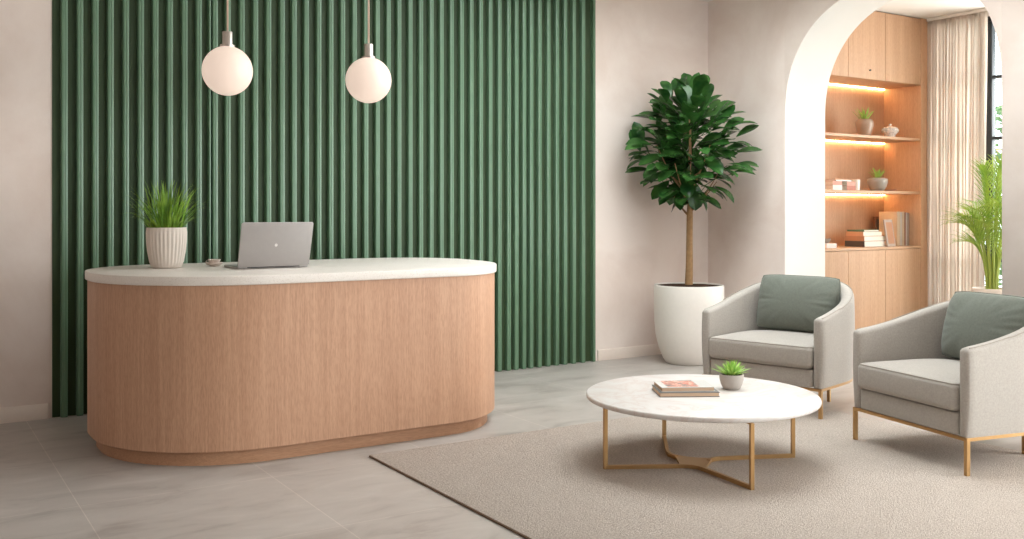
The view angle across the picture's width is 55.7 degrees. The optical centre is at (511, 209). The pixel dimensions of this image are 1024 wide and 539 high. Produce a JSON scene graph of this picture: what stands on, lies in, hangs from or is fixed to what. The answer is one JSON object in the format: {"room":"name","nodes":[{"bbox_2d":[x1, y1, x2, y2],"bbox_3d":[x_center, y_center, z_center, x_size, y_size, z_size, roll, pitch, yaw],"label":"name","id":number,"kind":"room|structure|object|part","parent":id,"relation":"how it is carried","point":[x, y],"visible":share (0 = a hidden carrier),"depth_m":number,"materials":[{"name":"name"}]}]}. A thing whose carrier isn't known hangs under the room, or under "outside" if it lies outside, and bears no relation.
{"room":"lobby","nodes":[
{"label":"lobby","id":0,"kind":"room"},
{"bbox_2d":[0,0,707,417],"bbox_3d":[-1.784,-0.360,7.780,14.950,3.620,0.200,0,0,-33],"label":"wall","id":1,"kind":"structure","parent":0,"point":[641,44],"depth_m":9.37,"materials":[{"name":"paint"}]},
{"bbox_2d":[0,403,47,423],"bbox_3d":[-5.543,1.397,5.257,5.500,0.105,0.016,0,0,-33],"label":"baseboard","id":2,"kind":"structure","parent":1,"relation":"attached to","point":[38,411],"depth_m":6.64,"materials":[{"name":"paint"}]},
{"bbox_2d":[52,0,595,417],"bbox_3d":[-1.204,-0.360,8.004,4.720,3.612,0.043,0,0,-33],"label":"wall panel","id":3,"kind":"object","parent":1,"relation":"attached to","point":[481,143],"visible":0.68,"depth_m":7.88,"materials":[{"name":"green paint"}]},
{"bbox_2d":[597,344,660,360],"bbox_3d":[1.436,1.397,9.703,1.450,0.105,0.016,0,0,-33],"label":"baseboard","id":4,"kind":"structure","parent":1,"relation":"attached to","point":[644,350],"depth_m":9.51,"materials":[{"name":"paint"}]},
{"bbox_2d":[0,354,1021,538],"bbox_3d":[1.866,1.510,3.027,16.000,0.120,12.300,0,0,-33],"label":"floor","id":5,"kind":"structure","parent":0,"point":[56,482],"depth_m":5.08,"materials":[{"name":"concrete"}]},
{"bbox_2d":[85,258,496,465],"bbox_3d":[-1.366,0.911,6.450,2.668,1.078,1.508,0,0,-33],"label":"reception desk","id":6,"kind":"object","parent":5,"relation":"on","point":[192,364],"visible":0.99,"depth_m":5.67,"materials":[{"name":"brown wood"}]},
{"bbox_2d":[122,178,207,268],"bbox_3d":[-2.214,0.082,6.238,0.562,0.580,0.493,0,0,-14],"label":"potted grass","id":7,"kind":"object","parent":6,"relation":"on","point":[166,240],"depth_m":6.15,"materials":[{"name":"ceramic"}]},
{"bbox_2d":[146,227,186,268],"bbox_3d":[-2.222,0.242,6.232,0.252,0.260,0.250,0,0,-33],"label":"pot","id":8,"kind":"object","parent":7,"relation":"on","point":[166,246],"depth_m":6.14,"materials":[{"name":"ceramic"}]},
{"bbox_2d":[205,262,223,266],"bbox_3d":[-1.968,0.359,6.406,0.120,0.026,0.120,0,0,-33],"label":"saucer","id":9,"kind":"object","parent":6,"relation":"on","point":[207,263],"visible":0.96,"depth_m":6.37,"materials":[{"name":"white ceramic"}]},
{"bbox_2d":[206,259,220,262],"bbox_3d":[-1.970,0.345,6.405,0.087,0.038,0.083,0,0,-33],"label":"teacup","id":10,"kind":"object","parent":9,"relation":"on","point":[209,260],"visible":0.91,"depth_m":6.38,"materials":[{"name":"white ceramic"}]},
{"bbox_2d":[224,222,312,268],"bbox_3d":[-1.576,0.224,6.267,0.466,0.296,0.396,0,0,-33],"label":"laptop","id":11,"kind":"object","parent":6,"relation":"on","point":[262,244],"visible":1,"depth_m":6.13,"materials":[{"name":"metal"}]},
{"bbox_2d":[85,258,496,285],"bbox_3d":[-1.366,0.399,6.450,2.668,0.054,1.508,0,0,-33],"label":"countertop","id":12,"kind":"structure","parent":6,"relation":"on","point":[355,269],"depth_m":5.95,"materials":[{"name":"beige stone"}]},
{"bbox_2d":[625,72,761,365],"bbox_3d":[1.743,0.062,9.129,1.333,2.775,1.144,0,0,-33],"label":"potted tree","id":13,"kind":"object","parent":5,"relation":"on","point":[679,307],"visible":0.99,"depth_m":9.04,"materials":[{"name":"green plant"}]},
{"bbox_3d":[1.681,1.079,9.214,0.662,0.742,0.662,0,0,-33],"label":"pot","id":14,"kind":"part","parent":13,"relation":"part of","materials":[{"name":"white ceramic"}]},
{"bbox_2d":[369,409,1023,538],"bbox_3d":[1.809,1.443,4.615,3.322,0.014,4.652,0,0,-33],"label":"rug","id":15,"kind":"object","parent":5,"relation":"on","point":[894,481],"visible":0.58,"depth_m":5.13,"materials":[{"name":"carpet"}]},
{"bbox_2d":[586,374,821,489],"bbox_3d":[1.088,1.245,5.572,1.320,0.382,1.320,0,0,-33],"label":"coffee table","id":16,"kind":"object","parent":15,"relation":"on","point":[757,400],"visible":0.88,"depth_m":5.37,"materials":[{"name":"white stone"}]},
{"bbox_3d":[0.518,1.266,5.375,0.020,0.340,0.020,0,0,-19],"label":"leg","id":17,"kind":"part","parent":16,"relation":"part of","materials":[{"name":"gold metal"}]},
{"bbox_3d":[0.958,1.266,6.100,0.020,0.340,0.020,0,0,-14],"label":"leg","id":18,"kind":"part","parent":16,"relation":"part of","materials":[{"name":"gold metal"}]},
{"bbox_2d":[652,385,719,396],"bbox_3d":[0.996,1.040,5.581,0.340,0.027,0.250,0,0,-3],"label":"book","id":19,"kind":"object","parent":16,"relation":"on","point":[715,393],"visible":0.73,"depth_m":5.46,"materials":[{"name":"beige paper"}]},
{"bbox_2d":[653,380,713,391],"bbox_3d":[0.990,1.015,5.591,0.305,0.025,0.220,0,0,-4],"label":"magazine","id":20,"kind":"object","parent":19,"relation":"on","point":[681,385],"visible":1,"depth_m":5.54,"materials":[{"name":"paper"}]},
{"bbox_2d":[661,380,699,386],"bbox_3d":[0.967,1.003,5.594,0.185,0.001,0.199,0,0,-4],"label":"picture","id":21,"kind":"object","parent":20,"relation":"on","point":[681,383],"depth_m":5.60},
{"bbox_2d":[711,359,751,389],"bbox_3d":[1.298,0.967,5.694,0.229,0.173,0.234,0,0,-33],"label":"potted succulent","id":22,"kind":"object","parent":16,"relation":"on","point":[731,378],"visible":1,"depth_m":5.67,"materials":[{"name":"white ceramic"}]},
{"bbox_2d":[719,373,743,389],"bbox_3d":[1.293,1.010,5.707,0.142,0.089,0.142,0,0,-33],"label":"pot","id":23,"kind":"object","parent":22,"relation":"on","point":[729,381],"depth_m":5.66,"materials":[{"name":"ceramic"}]},
{"bbox_3d":[1.231,1.266,4.976,0.020,0.340,0.020,0,0,-13],"label":"leg","id":24,"kind":"part","parent":16,"relation":"part of","materials":[{"name":"gold metal"}]},
{"bbox_3d":[1.632,1.266,5.628,0.020,0.340,0.020,0,0,-6],"label":"leg","id":25,"kind":"part","parent":16,"relation":"part of","materials":[{"name":"gold metal"}]},
{"bbox_2d":[853,300,1023,475],"bbox_3d":[2.681,0.994,5.791,0.885,0.913,0.931,0,0,-21],"label":"armchair","id":26,"kind":"object","parent":15,"relation":"on","point":[901,373],"visible":0.93,"depth_m":5.51,"materials":[{"name":"grey fabric"}]},
{"bbox_3d":[2.149,1.335,6.064,0.022,0.203,0.022,0,0,-20],"label":"leg","id":27,"kind":"part","parent":26,"relation":"part of","materials":[{"name":"gold metal"}]},
{"bbox_2d":[858,359,959,410],"bbox_3d":[2.607,1.011,5.763,0.727,0.182,0.780,0,0,-20],"label":"seat cushion","id":28,"kind":"object","parent":26,"relation":"on","point":[929,384],"depth_m":5.64,"materials":[{"name":"grey fabric"}]},
{"bbox_3d":[2.635,1.167,5.773,0.742,0.122,0.780,0,0,-20],"label":"seat","id":29,"kind":"part","parent":26,"relation":"part of","materials":[{"name":"grey fabric"}]},
{"bbox_3d":[2.687,1.241,5.793,0.842,0.018,0.904,0,0,-20],"label":"frame","id":30,"kind":"part","parent":26,"relation":"part of","materials":[{"name":"gold metal"}]},
{"bbox_3d":[2.459,1.335,5.236,0.022,0.203,0.022,0,0,-21],"label":"leg","id":31,"kind":"part","parent":26,"relation":"part of","materials":[{"name":"gold metal"}]},
{"bbox_2d":[941,291,1023,359],"bbox_3d":[2.864,0.715,5.838,0.255,0.418,0.659,0,0,-21],"label":"throw pillow","id":32,"kind":"object","parent":26,"relation":"on","point":[972,318],"visible":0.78,"depth_m":5.80,"materials":[{"name":"green fabric"}]},
{"bbox_3d":[3.017,1.341,5.703,0.022,0.217,0.022,0,0,-20],"label":"leg","id":33,"kind":"part","parent":26,"relation":"part of","materials":[{"name":"gold metal"}]},
{"bbox_2d":[702,282,854,418],"bbox_3d":[2.054,0.994,7.268,0.968,0.913,0.885,0,0,43],"label":"armchair","id":34,"kind":"object","parent":5,"relation":"on","point":[822,359],"visible":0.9,"depth_m":6.96,"materials":[{"name":"grey fabric"}]},
{"bbox_2d":[709,330,813,368],"bbox_3d":[2.001,1.011,7.209,0.811,0.182,0.727,0,0,43],"label":"seat cushion","id":35,"kind":"object","parent":34,"relation":"on","point":[766,349],"depth_m":6.98,"materials":[{"name":"grey fabric"}]},
{"bbox_3d":[2.021,1.167,7.231,0.811,0.122,0.742,0,0,43],"label":"seat","id":36,"kind":"part","parent":34,"relation":"part of","materials":[{"name":"grey fabric"}]},
{"bbox_3d":[2.058,1.241,7.272,0.940,0.018,0.842,0,0,43],"label":"frame","id":37,"kind":"part","parent":34,"relation":"part of","materials":[{"name":"gold metal"}]},
{"bbox_2d":[756,274,840,332],"bbox_3d":[2.181,0.712,7.406,0.658,0.418,0.252,0,0,41],"label":"throw pillow","id":38,"kind":"object","parent":34,"relation":"on","point":[785,302],"visible":0.85,"depth_m":7.32,"materials":[{"name":"green fabric"}]},
{"bbox_3d":[2.121,1.335,6.660,0.023,0.203,0.022,0,0,43],"label":"leg","id":39,"kind":"part","parent":34,"relation":"part of","materials":[{"name":"gold metal"}]},
{"bbox_3d":[2.399,1.341,7.336,0.023,0.217,0.022,0,0,42],"label":"leg","id":40,"kind":"part","parent":34,"relation":"part of","materials":[{"name":"gold metal"}]},
{"bbox_2d":[825,11,927,329],"bbox_3d":[3.653,-0.358,10.718,2.200,3.617,0.682,0,0,-33],"label":"bookcase","id":41,"kind":"object","parent":5,"relation":"on","point":[881,67],"visible":0.47,"depth_m":10.89,"materials":[{"name":"brown wood"}]},
{"bbox_2d":[825,243,836,247],"bbox_3d":[3.328,0.379,10.337,0.160,0.050,0.200,0,0,-33],"label":"book","id":42,"kind":"object","parent":41,"relation":"on","point":[827,245],"visible":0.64,"depth_m":10.25,"materials":[{"name":"paper"}]},
{"bbox_2d":[825,185,841,189],"bbox_3d":[3.404,-0.237,10.374,0.150,0.055,0.200,0,0,-33],"label":"book","id":43,"kind":"object","parent":41,"relation":"on","point":[827,187],"visible":0.68,"depth_m":10.29,"materials":[{"name":"paper"}]},
{"bbox_2d":[825,181,841,184],"bbox_3d":[3.403,-0.286,10.373,0.150,0.042,0.200,0,0,-33],"label":"book","id":44,"kind":"object","parent":43,"relation":"on","point":[826,182],"visible":0.75,"depth_m":10.29,"materials":[{"name":"paper"}]},
{"bbox_2d":[825,180,850,181],"bbox_3d":[3.493,-0.314,10.430,0.250,0.014,0.190,0,0,-33],"label":"book","id":45,"kind":"object","parent":44,"relation":"on","point":[825,180],"visible":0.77,"depth_m":10.37,"materials":[{"name":"paper"}]},
{"bbox_3d":[3.300,0.902,10.119,0.616,0.932,0.022,0,0,-33],"label":"door","id":46,"kind":"part","parent":41,"relation":"part of","materials":[{"name":"brown wood"}]},
{"bbox_3d":[3.300,-1.786,10.119,0.616,0.744,0.022,0,0,-33],"label":"door","id":47,"kind":"part","parent":41,"relation":"part of","materials":[{"name":"brown wood"}]},
{"bbox_2d":[842,186,855,189],"bbox_3d":[3.591,-0.235,10.492,0.145,0.050,0.200,0,0,-33],"label":"book","id":48,"kind":"object","parent":41,"relation":"on","point":[843,187],"visible":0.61,"depth_m":10.41,"materials":[{"name":"paper"}]},
{"bbox_2d":[842,182,855,185],"bbox_3d":[3.589,-0.282,10.491,0.145,0.045,0.200,0,0,-34],"label":"book","id":49,"kind":"object","parent":48,"relation":"on","point":[843,183],"visible":0.64,"depth_m":10.40,"materials":[{"name":"paper"}]},
{"bbox_2d":[852,180,859,189],"bbox_3d":[3.764,-0.271,10.603,0.086,0.122,0.086,0,0,-33],"label":"tumbler","id":50,"kind":"object","parent":41,"relation":"on","point":[856,181],"visible":0.58,"depth_m":10.56,"materials":[{"name":"ceramic"}]},
{"bbox_2d":[853,108,873,134],"bbox_3d":[3.874,-0.973,10.695,0.236,0.326,0.245,0,0,22],"label":"aloe","id":51,"kind":"object","parent":41,"relation":"on","point":[864,126],"visible":0.87,"depth_m":10.62,"materials":[{"name":"beige ceramic"}]},
{"bbox_2d":[855,119,873,134],"bbox_3d":[3.885,-0.905,10.680,0.196,0.190,0.196,0,0,-33],"label":"pot","id":52,"kind":"object","parent":51,"relation":"on","point":[863,126],"depth_m":10.61,"materials":[{"name":"beige ceramic"}]},
{"bbox_2d":[845,241,884,246],"bbox_3d":[3.920,0.372,10.750,0.368,0.064,0.260,0,0,-33],"label":"book","id":53,"kind":"object","parent":41,"relation":"on","point":[847,243],"visible":0.9,"depth_m":10.64,"materials":[{"name":"paper"}]},
{"bbox_2d":[845,236,885,240],"bbox_3d":[3.923,0.313,10.752,0.378,0.054,0.250,0,0,-33],"label":"book","id":54,"kind":"object","parent":53,"relation":"on","point":[847,238],"visible":0.88,"depth_m":10.65,"materials":[{"name":"paper"}]},
{"bbox_2d":[846,231,881,235],"bbox_3d":[3.902,0.262,10.744,0.318,0.048,0.235,0,0,-32],"label":"book","id":55,"kind":"object","parent":54,"relation":"on","point":[848,233],"visible":0.9,"depth_m":10.66,"materials":[{"name":"paper"}]},
{"bbox_2d":[847,229,878,231],"bbox_3d":[3.892,0.228,10.738,0.278,0.020,0.215,0,0,-35],"label":"book","id":56,"kind":"object","parent":55,"relation":"on","point":[856,230],"visible":1,"depth_m":10.67,"materials":[{"name":"paper"}]},
{"bbox_3d":[3.823,0.902,10.452,0.617,0.932,0.022,0,0,-33],"label":"door","id":57,"kind":"part","parent":41,"relation":"part of","materials":[{"name":"brown wood"}]},
{"bbox_3d":[3.823,-1.786,10.452,0.617,0.744,0.022,0,0,-33],"label":"door","id":58,"kind":"part","parent":41,"relation":"part of","materials":[{"name":"brown wood"}]},
{"bbox_3d":[3.628,-0.195,10.609,2.040,0.030,0.473,0,0,-33],"label":"shelf","id":59,"kind":"part","parent":41,"relation":"part of","materials":[{"name":"brown wood"}]},
{"bbox_3d":[3.628,-0.795,10.609,2.040,0.030,0.473,0,0,-33],"label":"shelf","id":60,"kind":"part","parent":41,"relation":"part of","materials":[{"name":"brown wood"}]},
{"bbox_2d":[825,245,920,251],"bbox_3d":[3.632,0.418,10.603,2.040,0.028,0.487,0,0,-33],"label":"countertop","id":61,"kind":"structure","parent":41,"relation":"on","point":[839,248],"depth_m":10.48,"materials":[{"name":"brown wood"}]},
{"bbox_2d":[867,168,887,190],"bbox_3d":[4.074,-0.343,10.800,0.220,0.266,0.220,0,0,-3],"label":"agave","id":62,"kind":"object","parent":41,"relation":"on","point":[876,183],"visible":0.91,"depth_m":10.73,"materials":[{"name":"grey ceramic"}]},
{"bbox_2d":[879,212,899,245],"bbox_3d":[4.313,0.211,11.071,0.055,0.385,0.240,0,0,-33],"label":"book","id":63,"kind":"object","parent":41,"relation":"on","point":[894,216],"visible":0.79,"depth_m":10.99,"materials":[{"name":"paper"}]},
{"bbox_2d":[883,220,895,246],"bbox_3d":[4.195,0.256,10.772,0.170,0.298,0.062,0,0,-39],"label":"book","id":64,"kind":"object","parent":41,"relation":"on","point":[888,225],"visible":1,"depth_m":10.75,"materials":[{"name":"paper"}]},
{"bbox_2d":[886,222,894,243],"bbox_3d":[4.200,0.255,10.765,0.120,0.240,0.003,0,-9,-39],"label":"picture","id":65,"kind":"object","parent":64,"relation":"attached to","point":[888,224],"depth_m":10.76},
{"bbox_2d":[881,124,898,136],"bbox_3d":[4.259,-0.890,10.918,0.188,0.161,0.188,0,0,8],"label":"lidded jar","id":66,"kind":"object","parent":41,"relation":"on","point":[891,131],"visible":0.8,"depth_m":10.86,"materials":[{"name":"ceramic"}]},
{"bbox_2d":[900,212,901,245],"bbox_3d":[4.351,0.214,11.095,0.030,0.380,0.240,0,0,-33],"label":"book","id":67,"kind":"object","parent":41,"relation":"on","point":[900,212],"visible":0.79,"depth_m":10.99,"materials":[{"name":"paper"}]},
{"bbox_2d":[902,212,903,245],"bbox_3d":[4.383,0.211,11.116,0.045,0.385,0.240,0,0,-33],"label":"book","id":68,"kind":"object","parent":41,"relation":"on","point":[902,212],"visible":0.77,"depth_m":11.01,"materials":[{"name":"paper"}]},
{"bbox_3d":[4.349,0.902,10.787,0.622,0.932,0.022,0,0,-33],"label":"door","id":69,"kind":"part","parent":41,"relation":"part of","materials":[{"name":"brown wood"}]},
{"bbox_3d":[4.349,-1.786,10.787,0.622,0.744,0.022,0,0,-33],"label":"door","id":70,"kind":"part","parent":41,"relation":"part of","materials":[{"name":"brown wood"}]},
{"bbox_2d":[904,213,905,244],"bbox_3d":[4.411,0.216,11.134,0.018,0.375,0.240,0,0,-33],"label":"book","id":71,"kind":"object","parent":41,"relation":"on","point":[904,213],"visible":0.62,"depth_m":11.03,"materials":[{"name":"paper"}]},
{"bbox_2d":[906,213,906,244],"bbox_3d":[4.433,0.216,11.148,0.030,0.375,0.240,0,0,-33],"label":"book","id":72,"kind":"object","parent":41,"relation":"on","point":[906,213],"visible":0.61,"depth_m":11.05,"materials":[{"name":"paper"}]},
{"bbox_2d":[907,213,908,244],"bbox_3d":[4.460,0.219,11.165,0.032,0.370,0.240,0,0,-33],"label":"book","id":73,"kind":"object","parent":41,"relation":"on","point":[907,213],"visible":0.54,"depth_m":11.06,"materials":[{"name":"paper"}]},
{"bbox_2d":[939,151,1001,293],"bbox_3d":[4.729,0.429,9.649,0.931,2.042,0.991,0,0,9],"label":"potted palm","id":74,"kind":"object","parent":5,"relation":"on","point":[991,263],"visible":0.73,"depth_m":9.59,"materials":[{"name":"plant"}]},
{"bbox_2d":[971,287,1001,293],"bbox_3d":[4.772,1.113,9.632,0.372,0.674,0.372,0,0,-33],"label":"pot","id":75,"kind":"object","parent":74,"relation":"on","point":[995,290],"depth_m":9.55,"materials":[{"name":"ceramic"}]},
{"bbox_2d":[700,0,984,18],"bbox_3d":[1.465,-2.295,2.771,15.050,0.250,12.300,0,0,-33],"label":"ceiling","id":76,"kind":"structure","parent":0,"point":[925,9],"depth_m":10.38,"materials":[{"name":"paint"}]},
{"bbox_2d":[202,0,252,95],"bbox_3d":[-1.810,-1.444,6.163,0.314,1.432,0.314,0,0,-33],"label":"pendant lamp","id":77,"kind":"object","parent":76,"relation":"hanging from","point":[227,70],"visible":1,"depth_m":6.06,"materials":[{"name":"beige glass"}]},
{"bbox_3d":[-1.810,-1.641,6.163,0.012,0.998,0.012,0,0,-33],"label":"cord","id":78,"kind":"part","parent":77,"relation":"part of","materials":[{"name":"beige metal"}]},
{"bbox_2d":[220,30,234,46],"bbox_3d":[-1.810,-1.089,6.163,0.094,0.117,0.094,0,0,-33],"label":"socket","id":79,"kind":"object","parent":77,"relation":"attached to","point":[227,36],"depth_m":6.13,"materials":[{"name":"silver metal"}]},
{"bbox_3d":[-1.810,-0.884,6.163,0.314,0.311,0.314,0,0,-33],"label":"globe","id":80,"kind":"part","parent":77,"relation":"part of","materials":[{"name":"beige glass"}]},
{"bbox_2d":[345,0,390,102],"bbox_3d":[-0.990,-1.454,6.685,0.314,1.432,0.314,0,0,-33],"label":"pendant lamp","id":81,"kind":"object","parent":76,"relation":"hanging from","point":[368,79],"visible":1,"depth_m":6.58,"materials":[{"name":"white glass"}]},
{"bbox_3d":[-0.990,-0.894,6.685,0.314,0.311,0.314,0,0,-33],"label":"globe","id":82,"kind":"part","parent":81,"relation":"part of","materials":[{"name":"beige glass"}]},
{"bbox_2d":[362,43,374,57],"bbox_3d":[-0.990,-1.099,6.685,0.094,0.117,0.094,0,0,-33],"label":"socket","id":83,"kind":"object","parent":81,"relation":"attached to","point":[368,48],"depth_m":6.65,"materials":[{"name":"silver metal"}]},
{"bbox_3d":[-0.990,-1.651,6.685,0.012,0.998,0.012,0,0,-33],"label":"cord","id":84,"kind":"part","parent":81,"relation":"part of","materials":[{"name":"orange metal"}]},
{"bbox_2d":[927,8,987,305],"bbox_3d":[5.666,-0.365,9.506,0.066,3.606,3.545,0,0,-33],"label":"curtain","id":85,"kind":"object","parent":76,"relation":"hanging from","point":[957,43],"visible":0.84,"depth_m":10.72,"materials":[{"name":"fabric"}]},
{"bbox_2d":[708,0,1023,299],"bbox_3d":[5.513,-0.360,5.184,0.570,3.620,12.020,0,0,-33],"label":"wall","id":86,"kind":"structure","parent":0,"point":[775,59],"depth_m":9.38,"materials":[{"name":"paint"}]},
{"bbox_2d":[867,178,887,190],"bbox_3d":[4.074,-0.285,10.800,0.220,0.150,0.220,0,0,-33],"label":"pot","id":87,"kind":"object","parent":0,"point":[875,184],"depth_m":10.72,"materials":[{"name":"grey ceramic"}]},
{"bbox_3d":[5.677,-0.360,9.794,0.200,3.620,4.420,0,0,-32],"label":"wall","id":88,"kind":"structure","parent":0,"visible":0},
{"bbox_2d":[986,16,1001,261],"bbox_3d":[5.694,-0.445,9.674,0.090,3.290,3.200,0,0,-33],"label":"window","id":89,"kind":"structure","parent":88,"relation":"in","point":[991,137],"depth_m":10.46,"materials":[{"name":"clear glass"}]},
{"label":"outside","id":90,"kind":"structure","parent":0,"visible":0},
{"bbox_3d":[7.556,1.510,12.521,3.800,0.120,9.000,0,0,-32],"label":"ground","id":91,"kind":"structure","parent":90,"visible":0},
{"bbox_2d":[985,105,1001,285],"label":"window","id":92,"kind":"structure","parent":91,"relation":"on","point":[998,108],"depth_m":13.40,"materials":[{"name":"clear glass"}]}
]}

